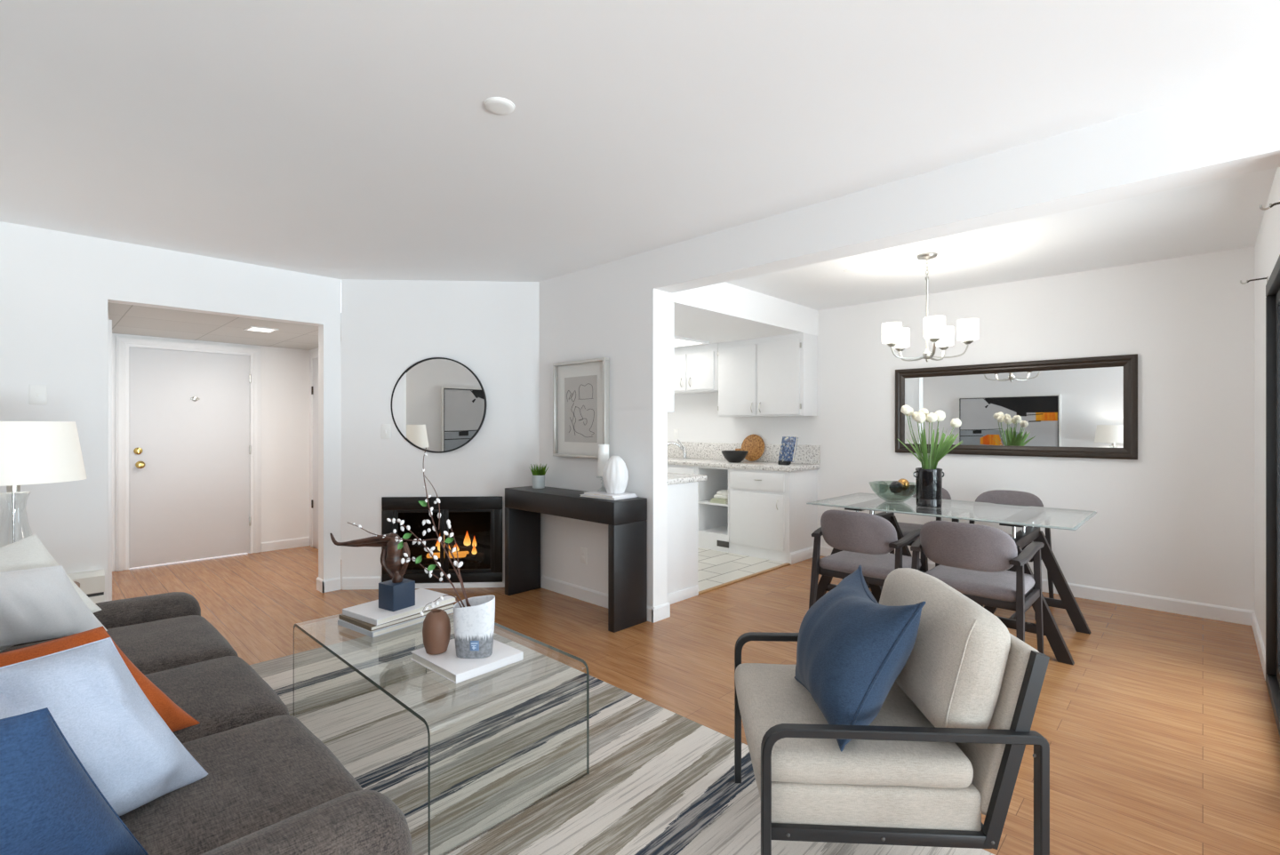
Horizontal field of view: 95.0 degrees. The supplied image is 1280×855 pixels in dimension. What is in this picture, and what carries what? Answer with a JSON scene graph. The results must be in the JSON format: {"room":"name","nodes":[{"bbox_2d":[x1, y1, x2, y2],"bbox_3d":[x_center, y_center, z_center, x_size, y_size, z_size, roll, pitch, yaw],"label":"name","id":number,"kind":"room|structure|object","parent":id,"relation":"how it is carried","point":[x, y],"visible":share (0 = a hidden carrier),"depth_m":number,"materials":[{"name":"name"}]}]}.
{"room":"living room","nodes":[
{"label":"living room","id":0,"kind":"room"},
{"bbox_2d":[107,310,109,600],"bbox_3d":[-4.073,0.220,4.396,0.205,2.120,1.938,0,0,-43],"label":"wall","id":1,"kind":"structure","parent":0,"point":[108,310],"depth_m":4.16,"materials":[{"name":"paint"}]},
{"bbox_2d":[108,320,111,600],"bbox_3d":[-3.794,0.260,4.192,0.080,2.040,0.027,0,0,44],"label":"trim","id":2,"kind":"structure","parent":1,"relation":"attached to","point":[109,321],"depth_m":4.17,"materials":[{"name":"white paint"}]},
{"bbox_2d":[0,221,341,600],"bbox_3d":[-3.204,0.060,3.825,0.120,2.440,2.324,0,0,44],"label":"wall","id":3,"kind":"structure","parent":0,"point":[57,287],"depth_m":3.58,"materials":[{"name":"paint"}]},
{"bbox_2d":[29,384,47,404],"bbox_3d":[-3.503,-0.187,3.415,0.016,0.116,0.072,0,0,44],"label":"light switch","id":4,"kind":"object","parent":3,"relation":"attached to","point":[37,393],"visible":1,"depth_m":3.42,"materials":[{"name":"plastic"}]},
{"bbox_2d":[67,568,104,603],"bbox_3d":[-3.552,1.080,3.319,0.078,0.400,0.772,0,0,44],"label":"baseboard heater","id":5,"kind":"object","parent":3,"relation":"attached to","point":[92,582],"visible":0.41,"depth_m":3.54,"materials":[{"name":"beige metal"}]},
{"bbox_2d":[321,576,341,592],"bbox_3d":[-2.401,1.232,4.566,0.013,0.095,0.134,0,0,44],"label":"baseboard","id":6,"kind":"structure","parent":3,"relation":"attached to","point":[334,584],"depth_m":4.56,"materials":[{"name":"white paint"}]},
{"bbox_2d":[112,333,309,571],"bbox_3d":[-4.190,0.180,5.751,0.120,2.200,1.900,0,0,44],"label":"wall","id":7,"kind":"structure","parent":0,"point":[284,372],"depth_m":6.13,"materials":[{"name":"paint"}]},
{"bbox_2d":[115,335,260,571],"bbox_3d":[-4.268,0.236,5.602,0.174,2.087,1.105,0,0,44],"label":"door","id":8,"kind":"structure","parent":7,"relation":"in","point":[188,413],"depth_m":5.54,"materials":[{"name":"paint"}]},
{"bbox_2d":[261,536,309,551],"bbox_3d":[-3.714,1.232,6.151,0.013,0.095,0.445,0,0,44],"label":"baseboard","id":9,"kind":"structure","parent":7,"relation":"attached to","point":[269,546],"depth_m":6.14,"materials":[{"name":"white paint"}]},
{"bbox_2d":[107,302,318,350],"bbox_3d":[-3.483,-0.873,5.011,1.925,0.095,1.810,0,0,44],"label":"ceiling","id":10,"kind":"structure","parent":0,"point":[126,319],"depth_m":4.88,"materials":[{"name":"paint"}]},
{"bbox_2d":[243,326,279,333],"bbox_3d":[-3.208,-0.822,4.969,0.230,0.007,0.200,0,0,44],"label":"recessed light","id":11,"kind":"object","parent":10,"relation":"in","point":[251,328],"visible":1,"depth_m":4.94,"materials":[{"name":"white paint"}]},
{"bbox_2d":[248,328,274,332],"bbox_3d":[-3.208,-0.822,4.969,0.190,0.006,0.160,0,0,44],"label":"diffuser","id":12,"kind":"object","parent":11,"relation":"attached to","point":[263,330],"depth_m":4.98,"materials":[{"name":"white"}]},
{"bbox_2d":[309,347,318,549],"bbox_3d":[-2.830,0.220,5.692,1.925,2.120,0.104,0,0,44],"label":"wall","id":13,"kind":"structure","parent":0,"point":[314,350],"depth_m":6.31,"materials":[{"name":"paint"}]},
{"bbox_2d":[310,352,318,548],"bbox_3d":[-3.194,0.250,5.952,0.880,2.060,0.024,0,0,44],"label":"door","id":14,"kind":"structure","parent":13,"relation":"in","point":[314,356],"depth_m":6.18,"materials":[{"name":"paint"}]},
{"bbox_2d":[341,279,539,589],"bbox_3d":[-1.571,0.060,4.691,1.565,2.440,0.060,0,0,-3],"label":"wall","id":15,"kind":"structure","parent":0,"point":[490,328],"depth_m":4.65,"materials":[{"name":"paint"}]},
{"bbox_2d":[381,424,390,439],"bbox_3d":[-2.007,0.040,4.628,0.072,0.116,0.016,0,0,-3],"label":"light switch","id":16,"kind":"object","parent":15,"relation":"attached to","point":[385,428],"visible":1,"depth_m":4.63,"materials":[{"name":"plastic"}]},
{"bbox_2d":[342,576,504,590],"bbox_3d":[-1.591,1.232,4.653,1.498,0.095,0.014,0,0,-3],"label":"baseboard","id":17,"kind":"structure","parent":15,"relation":"attached to","point":[457,585],"depth_m":4.63,"materials":[{"name":"white paint"}]},
{"bbox_2d":[390,357,486,453],"bbox_3d":[-1.593,-0.170,4.643,0.756,0.756,0.022,0,0,1],"label":"round mirror","id":18,"kind":"object","parent":15,"relation":"attached to","point":[446,400],"visible":1,"depth_m":4.64,"materials":[{"name":"black metal"}]},
{"bbox_2d":[381,496,502,583],"bbox_3d":[-1.576,0.896,4.827,0.938,0.681,0.368,0,0,-3],"label":"fireplace","id":19,"kind":"object","parent":15,"relation":"attached to","point":[476,522],"visible":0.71,"depth_m":4.67,"materials":[{"name":"black metal"}]},
{"bbox_2d":[539,249,667,607],"bbox_3d":[-0.875,0.060,4.865,2.800,2.440,0.140,0,0,44],"label":"wall","id":20,"kind":"structure","parent":0,"point":[613,309],"depth_m":4.12,"materials":[{"name":"paint"}]},
{"bbox_2d":[552,357,609,458],"bbox_3d":[-0.441,-0.129,4.316,0.588,0.712,0.050,0,0,44],"label":"framed print","id":21,"kind":"object","parent":20,"relation":"attached to","point":[580,388],"visible":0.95,"depth_m":4.31,"materials":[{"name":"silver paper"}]},
{"bbox_2d":[540,575,654,623],"bbox_3d":[-0.347,1.232,4.252,1.212,0.095,0.013,0,0,44],"label":"baseboard","id":22,"kind":"structure","parent":20,"relation":"attached to","point":[580,593],"depth_m":4.35,"materials":[{"name":"white paint"}]},
{"bbox_2d":[651,602,670,623],"bbox_3d":[0.139,1.232,3.891,0.013,0.095,0.165,0,0,44],"label":"baseboard","id":23,"kind":"structure","parent":20,"relation":"attached to","point":[662,612],"depth_m":3.89,"materials":[{"name":"white paint"}]},
{"bbox_2d":[667,301,674,412],"bbox_3d":[-0.791,-0.463,5.077,2.620,0.885,0.278,0,0,44],"label":"upper cabinet","id":24,"kind":"object","parent":20,"relation":"attached to","point":[670,305],"visible":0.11,"depth_m":4.24,"materials":[{"name":"paint"}]},
{"bbox_2d":[0,0,1279,310],"bbox_3d":[1.072,-1.210,2.287,8.420,0.100,6.425,0,0,44],"label":"ceiling","id":25,"kind":"structure","parent":0,"point":[333,139],"depth_m":2.19,"materials":[{"name":"paint"}]},
{"bbox_2d":[483,96,515,115],"bbox_3d":[-0.508,-1.155,2.121,0.112,0.010,0.112,0,0,44],"label":"smoke detector","id":26,"kind":"object","parent":25,"relation":"attached to","point":[495,105],"visible":1,"depth_m":2.11,"materials":[{"name":"plastic"}]},
{"bbox_2d":[881,252,978,361],"bbox_3d":[1.957,-0.797,3.967,0.580,0.725,0.578,0,0,44],"label":"chandelier","id":27,"kind":"object","parent":25,"relation":"hanging from","point":[896,337],"visible":1,"depth_m":3.90,"materials":[{"name":"silver metal"}]},
{"bbox_2d":[653,72,1279,293],"bbox_3d":[1.175,-1.032,2.929,2.840,0.255,0.185,0,0,44],"label":"beam","id":28,"kind":"structure","parent":25,"relation":"attached to","point":[1233,131],"depth_m":2.44,"materials":[{"name":"paint"}]},
{"bbox_2d":[112,545,1279,854],"bbox_3d":[0.305,1.337,3.023,10.545,0.126,6.425,0,0,44],"label":"floor","id":29,"kind":"structure","parent":0,"point":[1162,734],"depth_m":3.08,"materials":[{"name":"laminate"}]},
{"bbox_2d":[0,592,412,854],"bbox_3d":[-1.644,0.865,1.594,2.359,0.830,1.104,0,0,44],"label":"sofa","id":30,"kind":"object","parent":29,"relation":"on","point":[270,787],"visible":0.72,"depth_m":1.40,"materials":[{"name":"grey fabric"}]},
{"bbox_2d":[0,534,101,651],"bbox_3d":[-2.315,0.620,2.151,0.105,0.425,0.506,0,0,44],"label":"throw pillow","id":31,"kind":"object","parent":30,"relation":"on","point":[28,553],"visible":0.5,"depth_m":2.19,"materials":[{"name":"white fabric"}]},
{"bbox_2d":[0,565,107,647],"bbox_3d":[-2.227,0.642,2.070,0.203,0.329,0.555,0,0,24],"label":"throw pillow","id":32,"kind":"object","parent":30,"relation":"on","point":[37,604],"visible":0.91,"depth_m":2.09,"materials":[{"name":"white fabric"}]},
{"bbox_2d":[0,707,148,854],"bbox_3d":[-1.064,0.629,0.914,0.216,0.363,0.471,0,0,44],"label":"throw pillow","id":33,"kind":"object","parent":30,"relation":"on","point":[50,804],"visible":1,"depth_m":0.94,"materials":[{"name":"blue fabric"}]},
{"bbox_2d":[0,625,199,731],"bbox_3d":[-1.420,0.669,1.385,0.189,0.302,0.604,0,0,26],"label":"throw pillow","id":34,"kind":"object","parent":30,"relation":"on","point":[176,718],"visible":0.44,"depth_m":1.53,"materials":[{"name":"orange fabric"}]},
{"bbox_2d":[0,637,207,815],"bbox_3d":[-1.153,0.625,1.112,0.243,0.374,0.571,0,0,18],"label":"throw pillow","id":35,"kind":"object","parent":30,"relation":"on","point":[128,750],"visible":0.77,"depth_m":1.16,"materials":[{"name":"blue fabric"}]},
{"bbox_2d":[0,615,237,674],"bbox_3d":[-2.031,0.910,2.095,0.656,0.223,0.917,0,0,44],"label":"seat cushion","id":36,"kind":"object","parent":30,"relation":"on","point":[152,643],"depth_m":2.22,"materials":[{"name":"grey fabric"}]},
{"bbox_2d":[144,656,289,743],"bbox_3d":[-1.565,0.911,1.646,0.615,0.224,0.917,0,0,44],"label":"seat cushion","id":37,"kind":"object","parent":30,"relation":"on","point":[224,693],"depth_m":1.78,"materials":[{"name":"grey fabric"}]},
{"bbox_2d":[119,714,364,854],"bbox_3d":[-1.114,0.910,1.213,0.612,0.224,0.919,0,0,44],"label":"seat cushion","id":38,"kind":"object","parent":30,"relation":"on","point":[263,773],"depth_m":1.31,"materials":[{"name":"grey fabric"}]},
{"bbox_2d":[504,486,647,632],"bbox_3d":[-0.493,0.875,4.166,1.210,0.810,0.300,0,0,44],"label":"console table","id":39,"kind":"object","parent":29,"relation":"on","point":[626,518],"visible":0.94,"depth_m":3.83,"materials":[{"name":"black wood"}]},
{"bbox_2d":[530,464,549,488],"bbox_3d":[-0.770,0.375,4.489,0.140,0.190,0.142,0,0,44],"label":"potted grass","id":40,"kind":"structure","parent":39,"relation":"on","point":[538,476],"depth_m":4.46,"materials":[{"name":"plant"}]},
{"bbox_2d":[531,474,544,488],"bbox_3d":[-0.776,0.420,4.486,0.100,0.100,0.100,0,0,44],"label":"pot","id":41,"kind":"object","parent":40,"relation":"on","point":[538,480],"depth_m":4.45,"materials":[{"name":"ceramic"}]},
{"bbox_2d":[579,494,637,500],"bbox_3d":[-0.212,0.463,3.924,0.320,0.014,0.220,0,0,41],"label":"book","id":42,"kind":"object","parent":39,"relation":"on","point":[581,495],"visible":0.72,"depth_m":3.83,"materials":[{"name":"paper"}]},
{"bbox_2d":[584,489,635,497],"bbox_3d":[-0.205,0.450,3.925,0.200,0.013,0.300,0,0,-43],"label":"book","id":43,"kind":"object","parent":42,"relation":"on","point":[603,493],"visible":0.84,"depth_m":3.87,"materials":[{"name":"paper"}]},
{"bbox_2d":[602,456,628,494],"bbox_3d":[-0.162,0.318,3.897,0.173,0.250,0.173,0,0,44],"label":"vase","id":44,"kind":"object","parent":43,"relation":"on","point":[615,476],"visible":1,"depth_m":3.84,"materials":[{"name":"white ceramic"}]},
{"bbox_3d":[-0.249,0.390,4.009,0.100,0.106,0.100,0,0,44],"label":"candle holder","id":45,"kind":"object","parent":43,"relation":"on","visible":0},
{"bbox_2d":[597,444,608,476],"bbox_3d":[-0.249,0.225,4.008,0.078,0.224,0.078,0,0,44],"label":"candle","id":46,"kind":"object","parent":45,"relation":"on","point":[603,450],"visible":0.8,"depth_m":3.97,"materials":[{"name":"white wax"}]},
{"bbox_2d":[248,614,994,854],"bbox_3d":[-0.601,1.274,2.270,3.310,0.012,1.525,0,0,44],"label":"area rug","id":47,"kind":"object","parent":29,"relation":"on","point":[660,780],"visible":0.61,"depth_m":2.22,"materials":[{"name":"multicoloured carpet"}]},
{"bbox_2d":[293,613,589,854],"bbox_3d":[-0.855,1.063,2.359,1.270,0.410,0.610,0,0,44],"label":"coffee table","id":48,"kind":"object","parent":47,"relation":"on","point":[388,693],"visible":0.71,"depth_m":2.14,"materials":[{"name":"clear glass"}]},
{"bbox_2d":[337,608,453,637],"bbox_3d":[-1.077,0.847,2.633,0.270,0.022,0.420,0,0,35],"label":"book","id":49,"kind":"object","parent":48,"relation":"on","point":[381,631],"visible":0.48,"depth_m":2.48,"materials":[{"name":"paper"}]},
{"bbox_2d":[338,602,454,631],"bbox_3d":[-1.084,0.827,2.633,0.265,0.018,0.400,0,0,37],"label":"book","id":50,"kind":"object","parent":49,"relation":"on","point":[369,627],"visible":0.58,"depth_m":2.50,"materials":[{"name":"paper"}]},
{"bbox_2d":[342,588,455,625],"bbox_3d":[-1.077,0.806,2.647,0.260,0.024,0.400,0,0,34],"label":"book","id":51,"kind":"object","parent":50,"relation":"on","point":[370,612],"visible":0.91,"depth_m":2.55,"materials":[{"name":"paper"}]},
{"bbox_2d":[329,533,415,611],"bbox_3d":[-1.178,0.630,2.607,0.351,0.328,0.139,0,0,11],"label":"sculpture","id":52,"kind":"object","parent":51,"relation":"on","point":[398,593],"visible":0.94,"depth_m":2.56,"materials":[{"name":"brown wood"}]},
{"bbox_2d":[410,639,523,683],"bbox_3d":[-0.637,0.843,2.160,0.319,0.030,0.286,0,0,44],"label":"book","id":53,"kind":"object","parent":48,"relation":"on","point":[446,664],"visible":0.77,"depth_m":2.08,"materials":[{"name":"paper"}]},
{"bbox_2d":[422,608,450,655],"bbox_3d":[-0.749,0.753,2.159,0.100,0.150,0.100,0,0,44],"label":"vase","id":54,"kind":"object","parent":53,"relation":"on","point":[436,625],"visible":1,"depth_m":2.12,"materials":[{"name":"brown ceramic"}]},
{"bbox_2d":[453,594,495,658],"bbox_3d":[-0.601,0.723,2.125,0.148,0.210,0.081,0,0,0],"label":"vase","id":55,"kind":"object","parent":53,"relation":"on","point":[474,625],"visible":0.99,"depth_m":2.09,"materials":[{"name":"white ceramic"}]},
{"bbox_2d":[347,522,467,607],"bbox_3d":[-0.863,0.517,2.210,0.494,0.309,0.057,0,0,9],"label":"branch","id":56,"kind":"object","parent":55,"relation":"in","point":[400,545],"visible":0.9,"depth_m":2.21,"materials":[{"name":"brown plant"}]},
{"bbox_2d":[386,518,464,607],"bbox_3d":[-0.776,0.501,2.145,0.294,0.333,0.041,0,0,1],"label":"branch","id":57,"kind":"object","parent":55,"relation":"in","point":[431,567],"visible":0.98,"depth_m":2.14,"materials":[{"name":"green plant"}]},
{"bbox_2d":[420,594,462,615],"bbox_3d":[-0.699,0.629,2.071,0.145,0.068,0.042,0,0,-19],"label":"branch","id":58,"kind":"object","parent":55,"relation":"in","point":[433,604],"visible":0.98,"depth_m":2.06,"materials":[{"name":"plant"}]},
{"bbox_2d":[418,448,468,607],"bbox_3d":[-0.715,0.373,2.172,0.206,0.591,0.049,0,0,11],"label":"branch","id":59,"kind":"object","parent":55,"relation":"in","point":[422,503],"visible":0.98,"depth_m":2.17,"materials":[{"name":"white plant"}]},
{"bbox_2d":[438,519,471,606],"bbox_3d":[-0.668,0.501,2.127,0.123,0.332,0.037,0,0,-13],"label":"branch","id":60,"kind":"object","parent":55,"relation":"in","point":[450,540],"visible":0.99,"depth_m":2.12,"materials":[{"name":"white plant"}]},
{"bbox_2d":[734,568,1049,854],"bbox_3d":[0.656,0.867,1.758,0.708,0.801,0.682,0,0,3],"label":"armchair","id":61,"kind":"object","parent":47,"relation":"on","point":[944,748],"visible":0.87,"depth_m":1.47,"materials":[{"name":"beige fabric"}]},
{"bbox_2d":[734,664,973,788],"bbox_3d":[0.583,0.868,1.763,0.561,0.105,0.612,0,0,3],"label":"seat cushion","id":62,"kind":"object","parent":61,"relation":"on","point":[769,695],"depth_m":1.50,"materials":[{"name":"fabric"}]},
{"bbox_2d":[794,565,925,751],"bbox_3d":[0.616,0.641,1.724,0.288,0.372,0.501,0,0,0],"label":"throw pillow","id":63,"kind":"object","parent":61,"relation":"on","point":[852,649],"visible":0.97,"depth_m":1.56,"materials":[{"name":"blue fabric"}]},
{"bbox_2d":[877,568,1011,728],"bbox_3d":[0.862,0.638,1.745,0.223,0.343,0.587,0,0,3],"label":"cushion","id":64,"kind":"object","parent":61,"relation":"on","point":[956,673],"depth_m":1.50,"materials":[{"name":"fabric"}]},
{"bbox_2d":[667,464,696,474],"bbox_3d":[0.226,0.849,6.921,1.533,0.862,0.602,0,0,44],"label":"base cabinet","id":65,"kind":"object","parent":29,"relation":"on","point":[671,468],"visible":0.08,"depth_m":6.33,"materials":[{"name":"paint"}]},
{"bbox_2d":[667,441,819,471],"bbox_3d":[0.636,0.301,6.545,2.647,0.232,0.577,0,0,44],"label":"countertop","id":66,"kind":"structure","parent":65,"relation":"on","point":[699,454],"depth_m":6.20,"materials":[{"name":"stone"}]},
{"bbox_2d":[667,440,687,458],"bbox_3d":[0.412,0.262,6.810,0.294,0.226,0.065,0,0,-17],"label":"faucet","id":67,"kind":"object","parent":66,"relation":"on","point":[684,450],"visible":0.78,"depth_m":6.82,"materials":[{"name":"silver metal"}]},
{"bbox_2d":[721,450,748,463],"bbox_3d":[0.996,0.316,6.167,0.280,0.118,0.280,0,0,44],"label":"serving bowl","id":68,"kind":"object","parent":66,"relation":"on","point":[732,456],"visible":1,"depth_m":6.08,"materials":[{"name":"ceramic"}]},
{"bbox_2d":[735,434,764,461],"bbox_3d":[1.187,0.227,6.348,0.365,0.287,0.073,0,0,44],"label":"cutting board","id":69,"kind":"object","parent":66,"relation":"on","point":[754,444],"visible":0.84,"depth_m":6.30,"materials":[{"name":"brown wood"}]},
{"bbox_2d":[778,460,791,465],"bbox_3d":[1.436,0.274,5.759,0.111,0.202,0.120,0,0,-32],"label":"book stand","id":70,"kind":"object","parent":66,"relation":"on","point":[780,462],"visible":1,"depth_m":5.72,"materials":[{"name":"black metal"}]},
{"bbox_2d":[778,436,798,462],"bbox_3d":[1.457,0.219,5.772,0.084,0.243,0.184,0,0,-32],"label":"cookbook","id":71,"kind":"object","parent":70,"relation":"on","point":[788,447],"visible":0.92,"depth_m":5.75,"materials":[{"name":"paper"}]},
{"bbox_2d":[667,481,698,604],"bbox_3d":[-0.690,0.849,5.174,2.631,0.862,0.558,0,0,44],"label":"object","id":72,"kind":"object","parent":29,"relation":"on","point":[682,498],"visible":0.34,"depth_m":4.33,"materials":[{"name":"paint"}]},
{"bbox_2d":[667,472,707,485],"bbox_3d":[-0.655,0.396,5.200,2.645,0.042,0.643,0,0,44],"label":"countertop","id":73,"kind":"structure","parent":72,"relation":"on","point":[673,478],"depth_m":4.38,"materials":[{"name":"stone"}]},
{"bbox_2d":[696,466,729,552],"bbox_3d":[0.943,0.849,6.263,0.410,0.862,0.560,0,0,44],"label":"open shelf unit","id":74,"kind":"object","parent":29,"relation":"on","point":[713,518],"visible":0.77,"depth_m":6.25,"materials":[{"name":"paint"}]},
{"bbox_2d":[698,562,790,594],"bbox_3d":[0.908,1.276,4.970,0.040,0.009,1.370,0,0,44],"label":"trim","id":75,"kind":"structure","parent":29,"relation":"on","point":[786,564],"depth_m":4.89,"materials":[{"name":"brown wood"}]},
{"bbox_2d":[729,468,817,564],"bbox_3d":[1.329,0.849,5.863,0.696,0.862,0.602,0,0,44],"label":"base cabinet","id":76,"kind":"object","parent":29,"relation":"on","point":[771,518],"visible":0.91,"depth_m":5.65,"materials":[{"name":"paint"}]},
{"bbox_2d":[808,509,927,608],"bbox_3d":[1.381,0.883,3.551,0.551,0.798,0.556,0,0,44],"label":"dining chair","id":77,"kind":"object","parent":29,"relation":"on","point":[867,540],"visible":0.8,"depth_m":3.40,"materials":[{"name":"grey fabric"}]},
{"bbox_2d":[868,484,953,588],"bbox_3d":[2.185,0.883,4.675,0.551,0.798,0.556,0,0,44],"label":"dining chair","id":78,"kind":"object","parent":29,"relation":"on","point":[906,528],"visible":0.08,"depth_m":4.69,"materials":[{"name":"brown wood"}]},
{"bbox_2d":[806,492,1096,665],"bbox_3d":[2.055,0.910,3.967,1.553,0.740,0.890,0,0,44],"label":"dining table","id":79,"kind":"object","parent":29,"relation":"on","point":[1032,517],"visible":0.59,"depth_m":3.71,"materials":[{"name":"clear glass"}]},
{"bbox_2d":[868,481,915,502],"bbox_3d":[1.837,0.473,4.217,0.341,0.134,0.346,0,0,44],"label":"bowl","id":80,"kind":"object","parent":79,"relation":"on","point":[868,482],"visible":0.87,"depth_m":4.21,"materials":[{"name":"green glass"}]},
{"bbox_2d":[888,480,903,493],"bbox_3d":[1.821,0.432,4.171,0.090,0.090,0.090,0,0,44],"label":"ball","id":81,"kind":"object","parent":80,"relation":"in","point":[895,487],"visible":1,"depth_m":4.14,"materials":[{"name":"black ceramic"}]},
{"bbox_2d":[912,467,943,507],"bbox_3d":[1.965,0.412,3.991,0.166,0.256,0.166,0,0,44],"label":"vase","id":82,"kind":"object","parent":79,"relation":"on","point":[928,482],"visible":0.98,"depth_m":3.93,"materials":[{"name":"black ceramic"}]},
{"bbox_2d":[906,418,929,469],"bbox_3d":[1.941,0.175,4.037,0.355,0.530,0.171,0,0,-18],"label":"flower","id":83,"kind":"object","parent":82,"relation":"in","point":[926,420],"visible":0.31,"depth_m":4.03,"materials":[{"name":"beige plant"}]},
{"bbox_2d":[900,404,947,469],"bbox_3d":[1.918,0.146,3.976,0.285,0.589,0.076,0,0,11],"label":"flower","id":84,"kind":"object","parent":82,"relation":"in","point":[906,409],"visible":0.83,"depth_m":3.98,"materials":[{"name":"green plant"}]},
{"bbox_2d":[904,407,949,469],"bbox_3d":[1.963,0.152,4.000,0.273,0.577,0.187,0,0,-6],"label":"flower","id":85,"kind":"object","parent":82,"relation":"in","point":[912,410],"visible":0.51,"depth_m":4.01,"materials":[{"name":"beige plant"}]},
{"bbox_2d":[897,418,961,469],"bbox_3d":[1.992,0.191,4.016,0.379,0.498,0.195,0,0,-4],"label":"flower","id":86,"kind":"object","parent":82,"relation":"in","point":[955,422],"visible":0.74,"depth_m":3.97,"materials":[{"name":"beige plant"}]},
{"bbox_2d":[912,411,951,469],"bbox_3d":[1.993,0.168,3.998,0.216,0.544,0.190,0,0,-1],"label":"flower","id":87,"kind":"object","parent":82,"relation":"in","point":[914,414],"visible":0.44,"depth_m":3.95,"materials":[{"name":"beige plant"}]},
{"bbox_2d":[918,410,953,469],"bbox_3d":[2.025,0.165,3.982,0.299,0.551,0.097,0,0,-26],"label":"flower","id":88,"kind":"object","parent":82,"relation":"in","point":[940,415],"visible":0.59,"depth_m":3.96,"materials":[{"name":"beige plant"}]},
{"bbox_2d":[914,412,962,468],"bbox_3d":[2.013,0.172,4.014,0.295,0.535,0.206,0,0,8],"label":"flower","id":89,"kind":"object","parent":82,"relation":"in","point":[920,418],"visible":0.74,"depth_m":3.95,"materials":[{"name":"beige plant"}]},
{"bbox_2d":[920,412,958,469],"bbox_3d":[2.024,0.174,3.950,0.186,0.533,0.214,0,0,44],"label":"flower","id":90,"kind":"object","parent":82,"relation":"in","point":[932,417],"visible":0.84,"depth_m":3.94,"materials":[{"name":"beige plant"}]},
{"bbox_2d":[910,520,1044,653],"bbox_3d":[1.797,0.883,3.152,0.551,0.798,0.556,0,0,44],"label":"dining chair","id":91,"kind":"object","parent":29,"relation":"on","point":[973,560],"visible":0.88,"depth_m":2.98,"materials":[{"name":"grey fabric"}]},
{"bbox_2d":[953,489,1053,619],"bbox_3d":[2.627,0.883,4.251,0.551,0.798,0.556,0,0,44],"label":"dining chair","id":92,"kind":"object","parent":29,"relation":"on","point":[997,496],"visible":0.12,"depth_m":4.38,"materials":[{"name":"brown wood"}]},
{"bbox_3d":[-2.730,1.000,2.557,0.420,0.560,0.420,0,0,44],"label":"side table","id":93,"kind":"object","parent":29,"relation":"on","visible":0},
{"bbox_2d":[0,421,86,543],"bbox_3d":[-2.730,0.349,2.557,0.464,0.742,0.464,0,0,44],"label":"table lamp","id":94,"kind":"object","parent":93,"relation":"on","point":[32,452],"visible":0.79,"depth_m":2.48,"materials":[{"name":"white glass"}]},
{"bbox_2d":[667,282,817,348],"bbox_3d":[-0.030,-1.032,5.870,2.630,0.255,2.480,0,0,44],"label":"soffit","id":95,"kind":"structure","parent":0,"point":[722,312],"depth_m":5.15,"materials":[{"name":"paint"}]},
{"bbox_2d":[674,336,708,347],"bbox_3d":[-0.165,-0.895,6.256,1.300,0.020,1.240,0,0,44],"label":"recessed light","id":96,"kind":"object","parent":95,"relation":"in","point":[679,341],"visible":0.17,"depth_m":6.19,"materials":[{"name":"white paint"}]},
{"bbox_2d":[674,338,700,346],"bbox_3d":[-0.165,-0.897,6.256,1.220,0.015,1.160,0,0,44],"label":"diffuser","id":97,"kind":"object","parent":96,"relation":"attached to","point":[678,342],"depth_m":6.25,"materials":[{"name":"white"}]},
{"bbox_2d":[667,246,1254,610],"bbox_3d":[1.974,0.060,5.749,5.890,2.440,0.120,0,0,44],"label":"wall","id":98,"kind":"structure","parent":0,"point":[1176,520],"depth_m":4.28,"materials":[{"name":"paint"}]},
{"bbox_2d":[674,343,718,394],"bbox_3d":[0.486,-0.648,6.852,1.215,0.513,0.342,0,0,44],"label":"upper cabinet","id":99,"kind":"object","parent":98,"relation":"attached to","point":[696,367],"visible":0.56,"depth_m":6.53,"materials":[{"name":"paint"}]},
{"bbox_2d":[717,332,817,416],"bbox_3d":[1.291,-0.505,6.079,1.010,0.800,0.342,0,0,44],"label":"upper cabinet","id":100,"kind":"object","parent":98,"relation":"attached to","point":[773,376],"visible":1,"depth_m":5.88,"materials":[{"name":"paint"}]},
{"bbox_2d":[895,353,1137,459],"bbox_3d":[2.919,-0.140,4.733,1.676,0.746,0.034,0,0,44],"label":"wall mirror","id":101,"kind":"object","parent":98,"relation":"attached to","point":[1083,407],"visible":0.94,"depth_m":4.61,"materials":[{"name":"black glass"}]},
{"bbox_2d":[904,366,1123,447],"bbox_3d":[2.927,-0.140,4.741,1.526,0.596,0.006,0,0,44],"label":"mirror glass","id":102,"kind":"object","parent":101,"relation":"attached to","point":[1044,406],"depth_m":4.63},
{"bbox_2d":[819,545,1254,625],"bbox_3d":[2.861,1.232,4.806,3.005,0.095,0.013,0,0,44],"label":"baseboard","id":103,"kind":"structure","parent":98,"relation":"attached to","point":[1223,613],"depth_m":4.09,"materials":[{"name":"white paint"}]},
{"bbox_2d":[1254,167,1279,649],"bbox_3d":[3.124,0.060,2.816,0.130,2.440,2.720,0,0,44],"label":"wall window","id":104,"kind":"structure","parent":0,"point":[1267,247],"depth_m":3.31,"materials":[{"name":"paint"}]},
{"bbox_2d":[1251,611,1265,680],"bbox_3d":[3.545,1.232,3.358,0.013,0.095,1.130,0,0,44],"label":"baseboard","id":105,"kind":"structure","parent":104,"relation":"attached to","point":[1260,647],"depth_m":3.29,"materials":[{"name":"white paint"}]},
{"bbox_2d":[1265,255,1279,736],"bbox_3d":[2.734,0.285,2.425,0.132,1.990,1.315,0,0,44],"label":"door","id":106,"kind":"structure","parent":104,"relation":"attached to","point":[1273,284],"depth_m":2.89,"materials":[{"name":"black metal"}]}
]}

